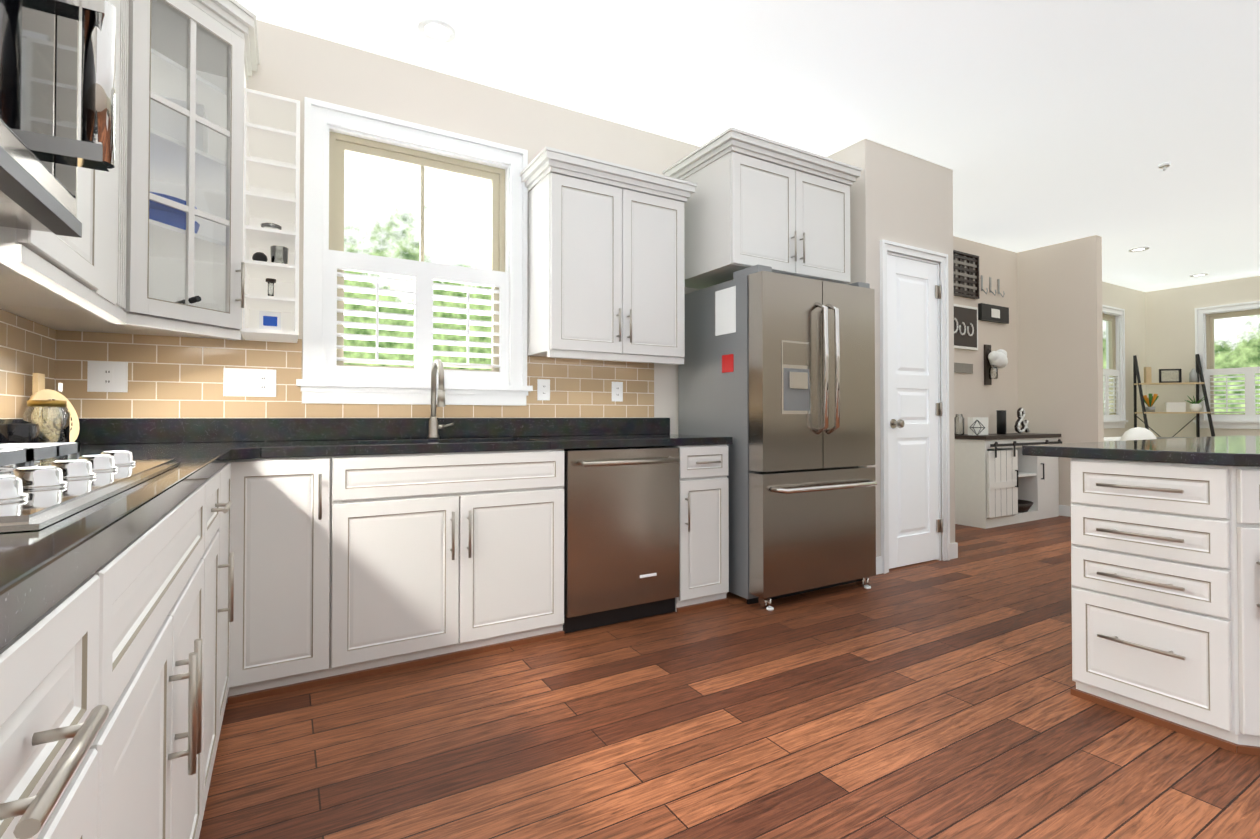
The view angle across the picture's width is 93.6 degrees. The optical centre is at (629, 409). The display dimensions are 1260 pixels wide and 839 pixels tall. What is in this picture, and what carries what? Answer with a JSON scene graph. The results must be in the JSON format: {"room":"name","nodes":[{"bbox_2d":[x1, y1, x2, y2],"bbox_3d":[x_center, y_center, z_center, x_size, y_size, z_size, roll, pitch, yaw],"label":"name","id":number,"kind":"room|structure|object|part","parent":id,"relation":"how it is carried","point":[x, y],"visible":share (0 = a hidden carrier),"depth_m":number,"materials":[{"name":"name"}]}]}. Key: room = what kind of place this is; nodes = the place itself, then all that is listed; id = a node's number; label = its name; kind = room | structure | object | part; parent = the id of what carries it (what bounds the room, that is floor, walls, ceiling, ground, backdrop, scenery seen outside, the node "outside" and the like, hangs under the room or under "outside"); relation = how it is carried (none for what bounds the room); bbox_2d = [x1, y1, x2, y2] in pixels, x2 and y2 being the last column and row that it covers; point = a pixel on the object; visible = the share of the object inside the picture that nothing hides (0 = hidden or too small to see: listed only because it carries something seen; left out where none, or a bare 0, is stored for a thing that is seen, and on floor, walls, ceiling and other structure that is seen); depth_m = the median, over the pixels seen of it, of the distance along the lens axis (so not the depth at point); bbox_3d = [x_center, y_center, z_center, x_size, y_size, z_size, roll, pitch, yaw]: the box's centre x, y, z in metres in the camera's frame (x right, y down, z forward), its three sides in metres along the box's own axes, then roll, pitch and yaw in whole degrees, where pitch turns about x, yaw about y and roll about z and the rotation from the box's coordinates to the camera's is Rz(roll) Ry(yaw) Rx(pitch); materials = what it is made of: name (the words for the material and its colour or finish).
{"room":"kitchen","nodes":[
{"label":"kitchen","id":0,"kind":"room"},
{"bbox_2d":[246,20,699,441],"bbox_3d":[-0.533,-0.351,3.457,4.150,2.840,0.150,0,-1,-30],"label":"wall","id":1,"kind":"structure","parent":0,"point":[293,64],"depth_m":3.12,"materials":[{"name":"paint"}]},
{"bbox_2d":[0,416,46,442],"bbox_3d":[-1.320,0.068,0.713,0.020,0.105,3.778,0,-1,-30],"label":"backsplash","id":2,"kind":"structure","parent":1,"relation":"attached to","point":[3,419],"depth_m":1.95,"materials":[{"name":"black stone"}]},
{"bbox_2d":[0,0,155,319],"bbox_3d":[-1.576,-0.926,1.526,0.387,1.202,0.959,0,-1,-30],"label":"upper cabinet","id":3,"kind":"object","parent":1,"relation":"attached to","point":[105,273],"depth_m":1.83,"materials":[{"name":"white wood"}]},
{"bbox_2d":[0,0,115,237],"bbox_3d":[-1.079,-0.592,0.805,0.498,0.467,0.776,0,-1,-30],"label":"microwave","id":4,"kind":"object","parent":3,"relation":"attached to","point":[45,152],"visible":1,"depth_m":1.08,"materials":[{"name":"silver metal"}]},
{"bbox_3d":[-1.012,-0.610,1.097,0.088,0.308,0.052,0,-1,-30],"label":"microwave handle","id":5,"kind":"part","parent":4,"relation":"part of","materials":[{"name":"silver metal"}]},
{"bbox_2d":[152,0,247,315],"bbox_3d":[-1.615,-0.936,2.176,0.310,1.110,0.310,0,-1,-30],"label":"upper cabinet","id":6,"kind":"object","parent":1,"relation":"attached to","point":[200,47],"depth_m":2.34,"materials":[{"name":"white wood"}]},
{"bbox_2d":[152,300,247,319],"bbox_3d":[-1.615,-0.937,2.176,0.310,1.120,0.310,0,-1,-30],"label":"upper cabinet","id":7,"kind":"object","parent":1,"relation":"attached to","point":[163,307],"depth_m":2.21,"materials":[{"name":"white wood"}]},
{"bbox_3d":[-1.618,-0.907,2.176,0.214,1.052,0.214,0,-1,-30],"label":"cabinet glass pane","id":8,"kind":"part","parent":7,"relation":"part of","materials":[{"name":"clear glass"}]},
{"bbox_2d":[75,416,669,443],"bbox_3d":[-1.003,0.097,3.075,2.913,0.105,0.020,0,-1,-30],"label":"backsplash","id":9,"kind":"structure","parent":1,"relation":"attached to","point":[93,429],"depth_m":2.83,"materials":[{"name":"black stone"}]},
{"bbox_2d":[296,97,532,404],"bbox_3d":[-1.090,-0.742,3.107,1.150,1.434,0.200,0,-1,-30],"label":"kitchen window","id":10,"kind":"structure","parent":1,"relation":"in","point":[329,376],"depth_m":3.03,"materials":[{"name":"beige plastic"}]},
{"bbox_3d":[-1.100,-0.750,3.124,0.886,1.206,0.080,0,-1,-30],"label":"sash","id":11,"kind":"part","parent":10,"relation":"part of","materials":[{"name":"clear glass"}]},
{"bbox_2d":[328,250,506,382],"bbox_3d":[-1.077,-0.452,3.081,0.902,0.626,0.065,0,-1,-30],"label":"blind","id":12,"kind":"object","parent":10,"relation":"attached to","point":[423,273],"depth_m":3.05,"materials":[{"name":"white wood"}]},
{"bbox_2d":[525,164,687,363],"bbox_3d":[-0.129,-0.772,3.407,0.848,0.942,0.348,0,-1,-30],"label":"upper cabinet","id":13,"kind":"object","parent":1,"relation":"attached to","point":[607,258],"depth_m":3.23,"materials":[{"name":"white wood"}]},
{"bbox_2d":[664,144,855,288],"bbox_3d":[0.834,-1.132,3.813,0.980,0.652,0.628,0,-1,-30],"label":"upper cabinet","id":14,"kind":"object","parent":1,"relation":"attached to","point":[747,207],"depth_m":3.50,"materials":[{"name":"white wood"}]},
{"bbox_2d":[199,515,1259,838],"bbox_3d":[4.102,1.094,2.994,12.300,0.060,7.300,0,-1,-30],"label":"floor","id":15,"kind":"structure","parent":0,"point":[931,699],"depth_m":1.89,"materials":[{"name":"brown wood"}]},
{"bbox_2d":[0,544,123,838],"bbox_3d":[-0.686,0.592,0.244,0.608,0.875,0.480,0,-1,-30],"label":"base cabinet","id":16,"kind":"object","parent":15,"relation":"on","point":[62,663],"depth_m":0.51,"materials":[{"name":"white wood"}]},
{"bbox_2d":[0,440,263,631],"bbox_3d":[-1.019,0.143,0.888,0.718,0.040,3.778,0,-1,-30],"label":"countertop","id":17,"kind":"structure","parent":16,"relation":"on","point":[33,563],"depth_m":0.62,"materials":[{"name":"black stone"}]},
{"bbox_2d":[0,373,79,443],"bbox_3d":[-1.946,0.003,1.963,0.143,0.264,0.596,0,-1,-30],"label":"jar","id":18,"kind":"object","parent":17,"relation":"on","point":[50,416],"visible":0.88,"depth_m":1.95,"materials":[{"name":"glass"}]},
{"bbox_2d":[0,442,180,531],"bbox_3d":[-1.042,0.093,0.847,0.530,0.056,0.930,0,-1,-30],"label":"cooktop","id":19,"kind":"object","parent":17,"relation":"in","point":[36,493],"visible":1,"depth_m":0.83,"materials":[{"name":"silver metal"}]},
{"bbox_2d":[120,472,211,838],"bbox_3d":[-1.042,0.600,0.853,0.608,0.875,0.930,0,-1,-30],"label":"base cabinet","id":20,"kind":"object","parent":15,"relation":"on","point":[166,762],"depth_m":0.98,"materials":[{"name":"white wood"}]},
{"bbox_2d":[212,464,227,770],"bbox_3d":[-1.375,0.607,1.422,0.608,0.875,0.390,0,-1,-30],"label":"base cabinet","id":21,"kind":"object","parent":15,"relation":"on","point":[220,477],"depth_m":1.72,"materials":[{"name":"white wood"}]},
{"bbox_2d":[224,456,235,710],"bbox_3d":[-1.584,0.611,1.779,0.608,0.875,0.438,0,-1,-30],"label":"base cabinet","id":22,"kind":"object","parent":15,"relation":"on","point":[230,580],"depth_m":2.09,"materials":[{"name":"white wood"}]},
{"bbox_2d":[236,452,335,702],"bbox_3d":[-1.448,0.619,2.444,0.340,0.875,0.608,0,-1,-30],"label":"base cabinet","id":23,"kind":"object","parent":15,"relation":"on","point":[270,534],"depth_m":2.20,"materials":[{"name":"white wood"}]},
{"bbox_2d":[336,444,567,682],"bbox_3d":[-0.878,0.623,2.778,0.980,0.875,0.608,0,-1,-30],"label":"base cabinet","id":24,"kind":"object","parent":15,"relation":"on","point":[442,554],"depth_m":2.49,"materials":[{"name":"white wood"}]},
{"bbox_2d":[260,432,731,455],"bbox_3d":[-0.547,0.168,2.986,2.215,0.040,0.633,0,-1,-30],"label":"countertop","id":25,"kind":"structure","parent":24,"relation":"on","point":[666,439],"depth_m":2.78,"materials":[{"name":"black stone"}]},
{"bbox_2d":[427,359,453,438],"bbox_3d":[-0.924,-0.052,2.946,0.132,0.398,0.219,0,-1,-30],"label":"faucet","id":26,"kind":"object","parent":25,"relation":"on","point":[434,426],"visible":1,"depth_m":2.97,"materials":[{"name":"silver metal"}]},
{"bbox_2d":[563,446,679,633],"bbox_3d":[-0.152,0.630,3.150,0.634,0.862,0.682,0,-1,-30],"label":"dishwasher","id":27,"kind":"object","parent":15,"relation":"on","point":[621,534],"visible":0.81,"depth_m":2.90,"materials":[{"name":"silver metal"}]},
{"bbox_3d":[0.002,0.255,2.892,0.540,0.030,0.073,0,-1,-30],"label":"handle","id":28,"kind":"part","parent":27,"relation":"part of","materials":[{"name":"silver metal"}]},
{"bbox_2d":[675,440,731,612],"bbox_3d":[0.250,0.632,3.438,0.335,0.875,0.608,0,-1,-30],"label":"base cabinet","id":29,"kind":"object","parent":15,"relation":"on","point":[703,468],"depth_m":3.18,"materials":[{"name":"white wood"}]},
{"bbox_2d":[678,265,876,610],"bbox_3d":[0.918,0.152,3.643,0.908,1.840,0.864,0,-1,-30],"label":"refrigerator","id":30,"kind":"object","parent":15,"relation":"on","point":[776,377],"visible":0.98,"depth_m":3.31,"materials":[{"name":"grey metal"}]},
{"bbox_2d":[954,408,1061,528],"bbox_3d":[3.758,0.538,5.915,1.390,1.124,0.458,0,-1,-30],"label":"sideboard cabinet","id":31,"kind":"object","parent":15,"relation":"on","point":[1001,479],"visible":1,"depth_m":5.62,"materials":[{"name":"white wood"}]},
{"bbox_2d":[1104,427,1156,441],"bbox_3d":[5.425,0.642,6.085,1.060,0.919,0.990,0,-1,-30],"label":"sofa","id":32,"kind":"object","parent":15,"relation":"on","point":[1137,433],"visible":0.06,"depth_m":6.13,"materials":[{"name":"white fabric"}]},
{"bbox_2d":[1120,427,1156,440],"bbox_3d":[5.355,0.368,6.227,0.540,0.367,0.263,0,-1,-30],"label":"chair","id":33,"kind":"object","parent":32,"relation":"on","point":[1137,433],"depth_m":6.12,"materials":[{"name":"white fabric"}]},
{"bbox_2d":[1054,455,1259,755],"bbox_3d":[2.873,0.619,2.383,2.443,0.876,0.928,0,-1,-30],"label":"kitchen island","id":34,"kind":"object","parent":15,"relation":"on","point":[1165,565],"depth_m":1.93,"materials":[{"name":"paint"}]},
{"bbox_2d":[1022,435,1259,462],"bbox_3d":[2.869,0.161,2.454,2.455,0.040,1.105,0,-1,-30],"label":"island countertop","id":35,"kind":"structure","parent":34,"relation":"on","point":[1237,448],"depth_m":2.15,"materials":[{"name":"black stone"}]},
{"bbox_2d":[1133,354,1214,438],"bbox_3d":[7.334,0.184,7.908,0.754,1.880,0.530,0,-1,15],"label":"ladder shelf","id":36,"kind":"object","parent":15,"relation":"on","point":[1179,407],"visible":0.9,"depth_m":8.06,"materials":[{"name":"black metal"}]},
{"bbox_2d":[236,0,1259,291],"bbox_3d":[4.102,-1.806,3.029,12.300,0.060,7.300,0,-1,-30],"label":"ceiling","id":37,"kind":"structure","parent":0,"point":[1032,124],"depth_m":3.23,"materials":[{"name":"white paint"}]},
{"bbox_2d":[418,18,455,43],"bbox_3d":[-0.886,-1.758,2.715,0.166,0.045,0.178,0,-1,-30],"label":"recessed light","id":38,"kind":"object","parent":37,"relation":"in","point":[434,30],"depth_m":2.77,"materials":[{"name":"white"}]},
{"bbox_2d":[1129,247,1148,251],"bbox_3d":[5.384,-1.714,6.258,0.196,0.045,0.166,0,-1,-30],"label":"recessed light","id":39,"kind":"object","parent":37,"relation":"in","point":[1138,249],"depth_m":6.40,"materials":[{"name":"white"}]},
{"bbox_2d":[1159,162,1169,170],"bbox_3d":[3.785,-1.739,4.180,0.163,0.045,0.073,0,-1,-30],"label":"sprinkler","id":40,"kind":"object","parent":37,"relation":"in","point":[1164,165],"depth_m":4.24,"materials":[{"name":"silver metal"}]},
{"bbox_2d":[827,146,849,283],"bbox_3d":[1.390,-0.342,4.200,0.120,2.840,0.510,0,-1,-30],"label":"wall","id":41,"kind":"structure","parent":0,"point":[843,155],"depth_m":4.00,"materials":[{"name":"paint"}]},
{"bbox_2d":[850,139,954,558],"bbox_3d":[1.926,-0.342,4.125,0.970,2.840,0.100,0,-1,-30],"label":"wall","id":42,"kind":"structure","parent":0,"point":[898,196],"depth_m":4.00,"materials":[{"name":"paint"}]},
{"bbox_2d":[887,255,938,568],"bbox_3d":[1.951,0.014,4.108,0.570,2.103,0.037,0,-1,-30],"label":"door leaf","id":43,"kind":"structure","parent":42,"relation":"in","point":[912,402],"depth_m":4.09,"materials":[{"name":"white wood"}]},
{"bbox_2d":[890,285,942,532],"bbox_3d":[1.998,-0.008,4.071,0.552,1.770,0.075,0,-1,-30],"label":"hardware piece","id":44,"kind":"object","parent":43,"relation":"attached to","point":[899,423],"depth_m":4.21,"materials":[{"name":"silver metal"}]},
{"bbox_2d":[880,239,949,573],"bbox_3d":[1.946,-0.020,4.118,0.730,2.195,0.126,0,-1,-30],"label":"door frame","id":45,"kind":"structure","parent":42,"relation":"attached to","point":[911,252],"depth_m":4.20,"materials":[{"name":"white wood"}]},
{"bbox_2d":[950,542,957,558],"bbox_3d":[2.139,1.030,4.695,0.034,0.110,0.922,0,-1,-30],"label":"baseboard","id":46,"kind":"structure","parent":42,"relation":"attached to","point":[953,546],"depth_m":4.28,"materials":[{"name":"white wood"}]},
{"bbox_2d":[953,236,1020,433],"bbox_3d":[2.726,-0.323,5.699,3.740,2.840,0.150,0,-1,-30],"label":"wall","id":47,"kind":"structure","parent":0,"point":[972,398],"depth_m":6.26,"materials":[{"name":"beige paint"}]},
{"bbox_2d":[954,363,972,372],"label":"signs","id":48,"kind":"object","parent":47,"relation":"attached to","point":[958,367],"depth_m":5.96,"materials":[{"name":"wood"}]},
{"bbox_2d":[953,250,1004,298],"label":"wall rack","id":49,"kind":"object","parent":47,"relation":"attached to","point":[966,278],"depth_m":6.01,"materials":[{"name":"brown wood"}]},
{"bbox_2d":[954,303,1008,350],"label":"signs","id":50,"kind":"object","parent":47,"relation":"attached to","point":[966,318],"depth_m":6.02,"materials":[{"name":"brown wood"}]},
{"bbox_2d":[984,344,1007,384],"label":"wall sconce","id":51,"kind":"object","parent":47,"relation":"attached to","point":[998,359],"depth_m":6.15,"materials":[{"name":"brown wood"}]},
{"bbox_2d":[1017,235,1103,505],"bbox_3d":[4.518,-0.317,6.221,0.120,2.840,0.720,0,-1,-30],"label":"wall","id":52,"kind":"structure","parent":0,"point":[1048,338],"depth_m":6.14,"materials":[{"name":"beige paint"}]},
{"bbox_2d":[1059,505,1070,516],"bbox_3d":[4.464,1.048,6.166,0.012,0.110,0.732,0,-1,-30],"label":"baseboard","id":53,"kind":"structure","parent":52,"relation":"attached to","point":[1064,510],"depth_m":6.11,"materials":[{"name":"white wood"}]},
{"bbox_2d":[1102,281,1149,436],"bbox_3d":[5.854,-0.298,7.709,3.690,2.840,0.160,0,-1,-30],"label":"wall","id":54,"kind":"structure","parent":0,"point":[1133,301],"depth_m":8.35,"materials":[{"name":"beige paint"}]},
{"bbox_2d":[1102,305,1127,427],"bbox_3d":[6.403,-0.567,8.011,0.980,1.644,0.200,0,-1,-30],"label":"window","id":55,"kind":"structure","parent":54,"relation":"in","point":[1114,399],"depth_m":8.15,"materials":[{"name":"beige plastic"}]},
{"bbox_3d":[6.393,-0.580,8.028,0.736,1.426,0.080,0,-1,-30],"label":"sash","id":56,"kind":"part","parent":55,"relation":"part of","materials":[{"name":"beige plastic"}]},
{"bbox_2d":[1103,369,1119,418],"bbox_3d":[6.416,-0.202,7.985,0.752,0.686,0.065,0,-1,-30],"label":"blind","id":57,"kind":"object","parent":55,"relation":"attached to","point":[1114,374],"depth_m":8.06,"materials":[{"name":"white wood"}]},
{"bbox_2d":[1146,276,1259,436],"bbox_3d":[9.154,-0.321,5.910,0.150,2.840,6.600,0,-1,-30],"label":"wall","id":58,"kind":"structure","parent":0,"point":[1159,329],"depth_m":8.28,"materials":[{"name":"beige paint"}]},
{"bbox_2d":[1193,301,1259,428],"bbox_3d":[8.080,-0.571,7.700,0.200,1.644,1.090,0,-1,-30],"label":"living room window","id":59,"kind":"structure","parent":58,"relation":"in","point":[1205,348],"depth_m":7.89,"materials":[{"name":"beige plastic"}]},
{"bbox_2d":[1206,367,1259,418],"bbox_3d":[8.058,-0.206,7.683,0.065,0.686,0.862,0,-1,-30],"label":"blind","id":60,"kind":"object","parent":59,"relation":"attached to","point":[1250,408],"depth_m":7.80,"materials":[{"name":"white wood"}]},
{"bbox_3d":[8.097,-0.583,7.711,0.080,1.426,0.846,0,-1,-30],"label":"sash","id":61,"kind":"part","parent":59,"relation":"part of","materials":[{"name":"beige plastic"}]},
{"label":"outside","id":62,"kind":"structure","parent":0,"visible":0},
{"bbox_2d":[344,153,1259,413],"bbox_3d":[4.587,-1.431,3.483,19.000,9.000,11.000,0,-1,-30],"label":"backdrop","id":63,"kind":"structure","parent":62,"point":[380,194],"depth_m":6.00,"materials":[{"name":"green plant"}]}
]}

